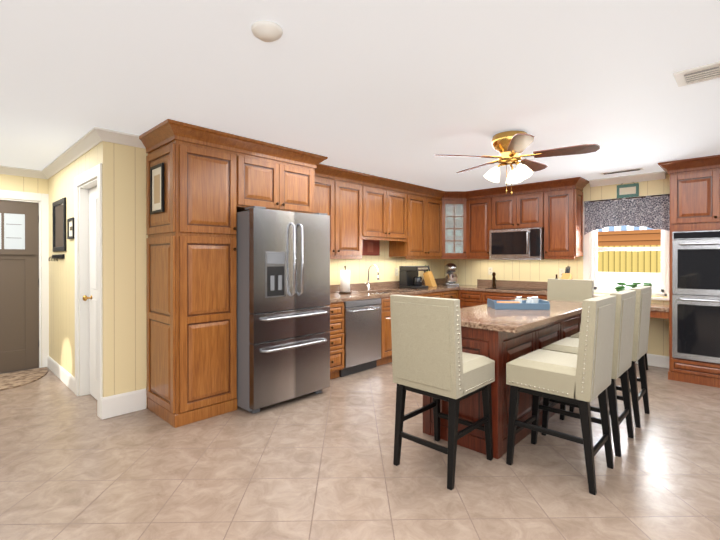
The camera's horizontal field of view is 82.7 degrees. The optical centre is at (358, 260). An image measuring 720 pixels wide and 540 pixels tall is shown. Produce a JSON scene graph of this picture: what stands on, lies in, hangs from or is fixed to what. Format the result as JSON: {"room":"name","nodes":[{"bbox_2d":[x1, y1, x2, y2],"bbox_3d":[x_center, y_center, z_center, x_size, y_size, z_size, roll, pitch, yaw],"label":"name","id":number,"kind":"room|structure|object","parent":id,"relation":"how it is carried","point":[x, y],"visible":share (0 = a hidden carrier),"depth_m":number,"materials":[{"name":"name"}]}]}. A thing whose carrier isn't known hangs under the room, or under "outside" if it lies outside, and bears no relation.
{"room":"kitchen","nodes":[
{"label":"kitchen","id":0,"kind":"room"},
{"bbox_2d":[0,174,43,367],"bbox_3d":[-5.298,0.121,3.595,0.100,2.405,4.370,0,0,44],"label":"wall","id":1,"kind":"structure","parent":0,"point":[7,182],"depth_m":4.87,"materials":[{"name":"yellow paint"}]},
{"bbox_2d":[0,200,38,372],"bbox_3d":[-4.215,0.306,4.703,0.075,2.008,0.884,0,0,44],"label":"front door","id":2,"kind":"structure","parent":1,"relation":"in","point":[19,285],"depth_m":4.87,"materials":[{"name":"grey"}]},
{"bbox_2d":[44,146,95,376],"bbox_3d":[-2.981,0.119,4.300,2.220,2.405,0.140,0,0,44],"label":"wall","id":3,"kind":"structure","parent":0,"point":[61,185],"depth_m":4.43,"materials":[{"name":"yellow paint"}]},
{"bbox_2d":[48,254,64,260],"bbox_3d":[-3.403,-0.026,4.590,0.570,0.077,0.064,0,0,44],"label":"hook rail","id":4,"kind":"object","parent":3,"relation":"attached to","point":[58,256],"visible":1,"depth_m":4.52,"materials":[{"name":"black metal"}]},
{"bbox_2d":[52,197,65,251],"bbox_3d":[-3.340,-0.384,4.560,0.620,0.570,0.019,0,0,44],"label":"mirror","id":5,"kind":"object","parent":3,"relation":"attached to","point":[59,222],"visible":1,"depth_m":4.55,"materials":[{"name":"black paint"}]},
{"bbox_2d":[67,217,74,238],"bbox_3d":[-2.926,-0.323,4.162,0.250,0.210,0.019,0,0,44],"label":"picture frame","id":6,"kind":"object","parent":3,"relation":"attached to","point":[70,228],"visible":0.92,"depth_m":4.15,"materials":[{"name":"black paint"}]},
{"bbox_2d":[83,186,96,399],"bbox_3d":[-2.423,0.308,3.778,0.670,2.010,0.115,0,0,44],"label":"interior door","id":7,"kind":"structure","parent":3,"relation":"in","point":[92,297],"depth_m":3.91,"materials":[{"name":"white paint"}]},
{"bbox_2d":[96,141,443,407],"bbox_3d":[-0.352,0.116,5.329,0.100,2.405,5.230,0,0,44],"label":"wall","id":8,"kind":"structure","parent":0,"point":[124,236],"depth_m":3.55,"materials":[{"name":"yellow paint"}]},
{"bbox_2d":[242,153,314,213],"bbox_3d":[-0.986,-0.723,4.140,0.628,0.490,0.880,0,0,44],"label":"upper cabinet","id":9,"kind":"object","parent":8,"relation":"attached to","point":[271,184],"depth_m":3.91,"materials":[{"name":"brown wood"}]},
{"bbox_2d":[0,127,669,419],"bbox_3d":[-1.469,0.121,3.538,5.695,2.405,9.600,0,0,44],"label":"trim","id":10,"kind":"structure","parent":8,"relation":"attached to","point":[114,405],"depth_m":4.01,"materials":[{"name":"white paint"}]},
{"bbox_2d":[315,176,366,255],"bbox_3d":[-0.396,-0.511,4.956,0.347,0.920,1.075,0,0,44],"label":"upper cabinet","id":11,"kind":"object","parent":8,"relation":"attached to","point":[345,203],"depth_m":4.93,"materials":[{"name":"brown wood"}]},
{"bbox_2d":[362,239,379,255],"bbox_3d":[0.161,-0.180,5.772,0.021,0.225,0.400,0,0,44],"label":"sign","id":12,"kind":"object","parent":8,"relation":"attached to","point":[370,247],"visible":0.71,"depth_m":5.78,"materials":[{"name":"red wood"}]},
{"bbox_2d":[367,186,402,239],"bbox_3d":[0.254,-0.638,5.630,0.347,0.670,0.927,0,0,44],"label":"upper cabinet","id":13,"kind":"object","parent":8,"relation":"attached to","point":[384,206],"depth_m":5.48,"materials":[{"name":"brown wood"}]},
{"bbox_2d":[330,278,444,299],"bbox_3d":[0.496,0.502,5.761,0.518,0.370,3.468,0,0,44],"label":"backsplash","id":14,"kind":"structure","parent":8,"relation":"attached to","point":[439,281],"depth_m":5.83,"materials":[{"name":"brown stone"}]},
{"bbox_2d":[384,192,442,255],"bbox_3d":[0.898,-0.515,6.276,0.379,0.920,1.024,0,0,44],"label":"upper cabinet","id":15,"kind":"object","parent":8,"relation":"attached to","point":[408,226],"depth_m":6.08,"materials":[{"name":"brown wood"}]},
{"bbox_2d":[443,200,466,255],"bbox_3d":[1.521,-0.516,6.711,0.674,0.920,0.673,0,0,44],"label":"upper cabinet","id":16,"kind":"object","parent":8,"relation":"attached to","point":[454,211],"depth_m":6.51,"materials":[{"name":"brown wood"}]},
{"bbox_2d":[139,119,588,199],"bbox_3d":[0.606,-1.018,4.590,2.294,0.118,4.994,0,0,44],"label":"crown molding","id":17,"kind":"structure","parent":16,"relation":"attached to","point":[162,134],"depth_m":4.14,"materials":[{"name":"brown wood"}]},
{"bbox_2d":[0,362,719,539],"bbox_3d":[0.067,1.358,2.062,9.960,0.060,9.600,0,0,44],"label":"floor","id":18,"kind":"structure","parent":0,"point":[309,466],"depth_m":2.52,"materials":[{"name":"tile"}]},
{"bbox_2d":[0,367,47,390],"bbox_3d":[-3.902,1.315,4.393,0.750,0.011,1.000,0,0,44],"label":"entry rug","id":19,"kind":"object","parent":18,"relation":"on","point":[10,380],"visible":1,"depth_m":4.56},
{"bbox_2d":[146,140,241,427],"bbox_3d":[-1.482,0.179,3.627,0.628,2.290,0.550,0,0,44],"label":"tall cabinet","id":20,"kind":"object","parent":18,"relation":"on","point":[191,271],"depth_m":3.40,"materials":[{"name":"brown wood"}]},
{"bbox_2d":[150,163,163,213],"bbox_3d":[-1.689,-0.596,3.427,0.270,0.400,0.019,0,0,44],"label":"framed picture","id":21,"kind":"object","parent":20,"relation":"attached to","point":[157,188],"visible":1,"depth_m":3.42,"materials":[{"name":"black paint"}]},
{"bbox_2d":[236,206,329,412],"bbox_3d":[-0.862,0.430,4.023,0.918,1.785,0.864,0,0,44],"label":"refrigerator","id":22,"kind":"object","parent":18,"relation":"on","point":[283,302],"visible":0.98,"depth_m":3.64,"materials":[{"name":"grey metal"}]},
{"bbox_2d":[327,302,343,378],"bbox_3d":[-0.522,0.891,4.627,0.628,0.860,0.421,0,0,44],"label":"base cabinet","id":23,"kind":"object","parent":18,"relation":"on","point":[336,331],"depth_m":4.48,"materials":[{"name":"brown wood"}]},
{"bbox_2d":[330,282,465,301],"bbox_3d":[0.537,0.437,5.721,0.632,0.040,3.468,0,0,44],"label":"countertop","id":24,"kind":"structure","parent":23,"relation":"on","point":[355,295],"depth_m":5.32,"materials":[{"name":"brown stone"}]},
{"bbox_2d":[339,266,350,293],"bbox_3d":[-0.169,0.244,5.202,0.160,0.348,0.160,0,0,44],"label":"paper towel holder","id":25,"kind":"object","parent":24,"relation":"on","point":[345,281],"visible":1,"depth_m":5.15,"materials":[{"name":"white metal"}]},
{"bbox_2d":[365,264,378,290],"bbox_3d":[0.174,0.237,5.576,0.222,0.360,0.121,0,0,44],"label":"sink faucet","id":26,"kind":"object","parent":24,"relation":"on","point":[368,287],"visible":1,"depth_m":5.62,"materials":[{"name":"silver metal"}]},
{"bbox_2d":[399,266,427,288],"bbox_3d":[0.827,0.250,6.090,0.323,0.330,0.300,0,0,44],"label":"coffee maker","id":27,"kind":"object","parent":24,"relation":"on","point":[409,278],"visible":1,"depth_m":6.01,"materials":[{"name":"black plastic"}]},
{"bbox_2d":[423,265,436,286],"bbox_3d":[1.131,0.244,6.510,0.100,0.339,0.239,0,0,-36],"label":"knife block","id":28,"kind":"object","parent":24,"relation":"on","point":[429,279],"visible":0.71,"depth_m":6.48,"materials":[{"name":"brown wood"}]},
{"bbox_2d":[443,263,458,285],"bbox_3d":[1.521,0.229,6.729,0.363,0.370,0.363,0,0,44],"label":"stand mixer","id":29,"kind":"object","parent":24,"relation":"on","point":[451,278],"visible":1,"depth_m":6.60,"materials":[{"name":"silver metal"}]},
{"bbox_2d":[339,298,380,376],"bbox_3d":[-0.123,0.892,4.965,0.639,0.855,0.608,0,0,44],"label":"dishwasher","id":30,"kind":"object","parent":18,"relation":"on","point":[362,335],"visible":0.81,"depth_m":4.76,"materials":[{"name":"silver metal"}]},
{"bbox_2d":[377,314,391,365],"bbox_3d":[0.303,1.008,5.478,0.401,0.620,0.711,0,0,44],"label":"base cabinet","id":31,"kind":"object","parent":18,"relation":"on","point":[386,340],"depth_m":5.09,"materials":[{"name":"brown wood"}]},
{"bbox_2d":[387,290,430,296],"bbox_3d":[0.643,0.887,5.837,0.628,0.860,0.278,0,0,44],"label":"base cabinet","id":32,"kind":"object","parent":18,"relation":"on","point":[428,294],"depth_m":5.70,"materials":[{"name":"brown wood"}]},
{"bbox_2d":[431,290,446,297],"bbox_3d":[0.852,0.886,6.053,0.628,0.860,0.576,0,0,44],"label":"base cabinet","id":33,"kind":"object","parent":18,"relation":"on","point":[434,293],"depth_m":5.94,"materials":[{"name":"brown wood"}]},
{"bbox_2d":[390,295,494,489],"bbox_3d":[0.554,0.776,2.683,0.480,1.100,0.530,0,0,44],"label":"bar stool","id":34,"kind":"object","parent":18,"relation":"on","point":[430,358],"visible":0.98,"depth_m":2.51,"materials":[{"name":"fabric"}]},
{"bbox_2d":[447,290,458,298],"bbox_3d":[1.137,0.886,6.349,0.628,0.860,0.499,0,0,44],"label":"base cabinet","id":35,"kind":"object","parent":18,"relation":"on","point":[451,294],"depth_m":6.22,"materials":[{"name":"brown wood"}]},
{"bbox_2d":[459,291,485,307],"bbox_3d":[1.920,0.886,6.362,0.463,0.860,0.628,0,0,44],"label":"base cabinet","id":36,"kind":"object","parent":18,"relation":"on","point":[481,292],"depth_m":6.14,"materials":[{"name":"brown wood"}]},
{"bbox_2d":[458,287,546,294],"bbox_3d":[2.318,0.437,5.974,1.576,0.040,0.632,0,0,44],"label":"countertop","id":37,"kind":"structure","parent":36,"relation":"on","point":[459,288],"depth_m":6.03,"materials":[{"name":"brown stone"}]},
{"bbox_2d":[492,272,495,286],"bbox_3d":[2.128,0.299,6.419,0.062,0.230,0.064,0,0,44],"label":"pepper mill","id":38,"kind":"object","parent":37,"relation":"on","point":[493,279],"visible":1,"depth_m":6.40,"materials":[{"name":"brown wood"}]},
{"bbox_2d":[498,287,546,290],"bbox_3d":[2.307,0.414,5.963,0.730,0.006,0.490,0,0,44],"label":"cooktop","id":39,"kind":"object","parent":37,"relation":"in","point":[499,288],"depth_m":5.89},
{"bbox_2d":[561,266,571,278],"bbox_3d":[2.864,0.247,5.642,0.100,0.339,0.239,0,0,44],"label":"knife block","id":40,"kind":"object","parent":37,"relation":"on","point":[566,275],"visible":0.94,"depth_m":5.64,"materials":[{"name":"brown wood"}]},
{"bbox_2d":[423,314,580,458],"bbox_3d":[1.369,0.894,3.610,0.609,0.860,1.902,0,0,44],"label":"kitchen island","id":41,"kind":"object","parent":18,"relation":"on","point":[501,338],"depth_m":2.87,"materials":[{"name":"brown wood"}]},
{"bbox_2d":[460,298,582,333],"bbox_3d":[1.407,0.444,3.574,0.771,0.040,1.960,0,0,44],"label":"island countertop","id":42,"kind":"structure","parent":41,"relation":"on","point":[484,317],"depth_m":3.09,"materials":[{"name":"brown stone"}]},
{"bbox_2d":[487,296,549,309],"bbox_3d":[1.409,0.373,3.627,0.460,0.099,0.270,0,0,4],"label":"tray","id":43,"kind":"object","parent":42,"relation":"on","point":[517,303],"visible":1,"depth_m":3.50,"materials":[{"name":"blue wood"}]},
{"bbox_2d":[486,291,541,303],"bbox_3d":[2.320,0.887,5.977,0.893,0.860,0.628,0,0,44],"label":"base cabinet","id":44,"kind":"object","parent":18,"relation":"on","point":[493,295],"depth_m":5.76,"materials":[{"name":"brown wood"}]},
{"bbox_2d":[506,295,615,494],"bbox_3d":[1.303,0.776,2.633,0.530,1.100,0.480,0,0,44],"label":"bar stool","id":45,"kind":"object","parent":18,"relation":"on","point":[582,379],"visible":1,"depth_m":2.47,"materials":[{"name":"fabric"}]},
{"bbox_2d":[547,279,593,301],"bbox_3d":[2.265,0.771,4.517,0.480,1.100,0.530,0,0,44],"label":"bar stool","id":46,"kind":"object","parent":18,"relation":"on","point":[572,290],"visible":0.15,"depth_m":4.64,"materials":[{"name":"fabric"}]},
{"bbox_2d":[541,290,635,456],"bbox_3d":[1.730,0.775,3.076,0.530,1.100,0.480,0,0,44],"label":"bar stool","id":47,"kind":"object","parent":18,"relation":"on","point":[623,331],"visible":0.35,"depth_m":2.89,"materials":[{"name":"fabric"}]},
{"bbox_2d":[569,286,651,427],"bbox_3d":[2.188,0.774,3.551,0.530,1.100,0.480,0,0,44],"label":"bar stool","id":48,"kind":"object","parent":18,"relation":"on","point":[641,322],"visible":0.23,"depth_m":3.28,"materials":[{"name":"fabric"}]},
{"bbox_2d":[645,353,647,369],"bbox_3d":[3.273,1.003,4.915,0.320,0.636,0.320,0,0,44],"label":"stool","id":49,"kind":"object","parent":18,"relation":"on","point":[646,363],"visible":0.02,"depth_m":4.91,"materials":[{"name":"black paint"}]},
{"bbox_2d":[658,155,719,387],"bbox_3d":[3.912,0.122,4.409,1.033,2.398,0.673,0,0,44],"label":"tall cabinet","id":50,"kind":"object","parent":18,"relation":"on","point":[694,194],"visible":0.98,"depth_m":4.37,"materials":[{"name":"brown wood"}]},
{"bbox_2d":[672,230,719,363],"bbox_3d":[3.903,0.380,4.399,0.782,1.382,0.627,0,0,44],"label":"double wall oven","id":51,"kind":"object","parent":50,"relation":"in","point":[696,295],"visible":1,"depth_m":4.34,"materials":[{"name":"silver metal"}]},
{"bbox_2d":[0,0,719,190],"bbox_3d":[0.067,-1.107,2.055,9.960,0.060,9.600,0,0,44],"label":"ceiling","id":52,"kind":"structure","parent":0,"point":[405,91],"depth_m":2.44,"materials":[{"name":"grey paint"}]},
{"bbox_2d":[251,20,282,41],"bbox_3d":[-0.426,-1.055,1.905,0.144,0.042,0.144,0,0,44],"label":"smoke detector","id":53,"kind":"object","parent":52,"relation":"attached to","point":[266,31],"visible":0.98,"depth_m":1.87,"materials":[{"name":"white paint"}]},
{"bbox_2d":[434,131,599,194],"bbox_3d":[1.339,-0.816,3.536,1.276,0.530,1.234,0,0,44],"label":"ceiling fan","id":54,"kind":"object","parent":52,"relation":"hanging from","point":[510,147],"visible":1,"depth_m":3.41,"materials":[{"name":"gold metal"}]},
{"bbox_2d":[600,168,643,174],"bbox_3d":[3.208,-1.081,4.986,0.440,0.009,0.120,0,0,44],"label":"ceiling air vent slot","id":55,"kind":"object","parent":52,"relation":"attached to","point":[622,171],"visible":0.98,"depth_m":4.96,"materials":[{"name":"white paint"}]},
{"bbox_2d":[673,61,719,86],"bbox_3d":[1.978,-1.068,2.353,0.240,0.020,0.240,0,0,44],"label":"ceiling vent","id":56,"kind":"object","parent":52,"relation":"in","point":[702,73],"visible":0.98,"depth_m":2.34,"materials":[{"name":"white metal"}]},
{"bbox_2d":[381,294,406,313],"bbox_3d":[0.455,0.574,5.352,0.008,0.230,0.664,0,0,44],"label":"drawer","id":57,"kind":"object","parent":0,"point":[385,302],"depth_m":5.08,"materials":[{"name":"brown wood"}]},
{"bbox_2d":[444,173,669,355],"bbox_3d":[4.212,0.118,4.662,7.600,2.405,0.100,0,0,44],"label":"wall","id":58,"kind":"structure","parent":0,"point":[469,270],"depth_m":5.87,"materials":[{"name":"yellow paint"}]},
{"bbox_2d":[467,197,494,255],"bbox_3d":[1.983,-0.515,6.470,0.534,0.920,0.379,0,0,44],"label":"upper cabinet","id":59,"kind":"object","parent":58,"relation":"attached to","point":[480,211],"depth_m":6.35,"materials":[{"name":"brown wood"}]},
{"bbox_2d":[488,267,492,274],"bbox_3d":[2.127,0.175,6.591,0.070,0.120,0.010,0,0,44],"label":"outlet","id":60,"kind":"object","parent":58,"relation":"attached to","point":[490,270],"depth_m":6.59,"materials":[{"name":"beige plastic"}]},
{"bbox_2d":[478,279,547,286],"bbox_3d":[2.530,0.366,6.194,1.576,0.100,0.022,0,0,44],"label":"backsplash","id":61,"kind":"structure","parent":58,"relation":"attached to","point":[481,283],"depth_m":6.36,"materials":[{"name":"brown stone"}]},
{"bbox_2d":[495,191,542,229],"bbox_3d":[2.416,-0.716,6.075,0.764,0.516,0.347,0,0,44],"label":"upper cabinet","id":62,"kind":"object","parent":58,"relation":"attached to","point":[525,210],"depth_m":5.92,"materials":[{"name":"brown wood"}]},
{"bbox_2d":[489,228,543,259],"bbox_3d":[2.371,-0.229,6.029,0.756,0.446,0.466,0,0,44],"label":"microwave","id":63,"kind":"object","parent":62,"relation":"attached to","point":[518,244],"visible":0.98,"depth_m":5.86,"materials":[{"name":"silver metal"}]},
{"bbox_2d":[559,268,563,276],"bbox_3d":[2.905,0.177,5.842,0.070,0.120,0.010,0,0,44],"label":"outlet","id":64,"kind":"object","parent":58,"relation":"attached to","point":[561,270],"depth_m":5.84,"materials":[{"name":"beige plastic"}]},
{"bbox_2d":[543,188,582,255],"bbox_3d":[2.817,-0.513,5.689,0.476,0.920,0.347,0,0,44],"label":"upper cabinet","id":65,"kind":"object","parent":58,"relation":"attached to","point":[562,208],"depth_m":5.53,"materials":[{"name":"brown wood"}]},
{"bbox_2d":[584,194,669,234],"bbox_3d":[3.440,-0.570,5.257,0.980,0.468,0.025,0,0,44],"label":"window valance","id":66,"kind":"object","parent":58,"relation":"attached to","point":[652,211],"visible":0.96,"depth_m":5.24,"materials":[{"name":"fabric"}]},
{"bbox_2d":[617,182,638,197],"bbox_3d":[3.478,-0.929,5.280,0.240,0.235,0.021,0,0,44],"label":"home sign","id":67,"kind":"object","parent":58,"relation":"attached to","point":[627,190],"visible":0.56,"depth_m":5.27,"materials":[{"name":"teal wood"}]},
{"bbox_2d":[650,303,668,318],"bbox_3d":[3.281,0.594,5.098,1.012,0.120,0.557,0,0,44],"label":"desk","id":68,"kind":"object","parent":58,"relation":"attached to","point":[658,310],"depth_m":4.63,"materials":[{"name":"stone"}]},
{"bbox_2d":[615,282,651,291],"bbox_3d":[3.438,0.403,5.118,0.401,0.260,0.178,0,0,44],"label":"plant","id":69,"kind":"object","parent":68,"relation":"on","point":[622,287],"visible":0.35,"depth_m":5.14,"materials":[{"name":"green plant"}]},
{"label":"outside","id":70,"kind":"structure","parent":0,"visible":0},
{"bbox_2d":[597,225,660,288],"bbox_3d":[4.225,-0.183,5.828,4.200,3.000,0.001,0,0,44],"label":"window","id":71,"kind":"structure","parent":70,"point":[627,267],"depth_m":6.05,"materials":[{"name":"clear glass"}]}
]}

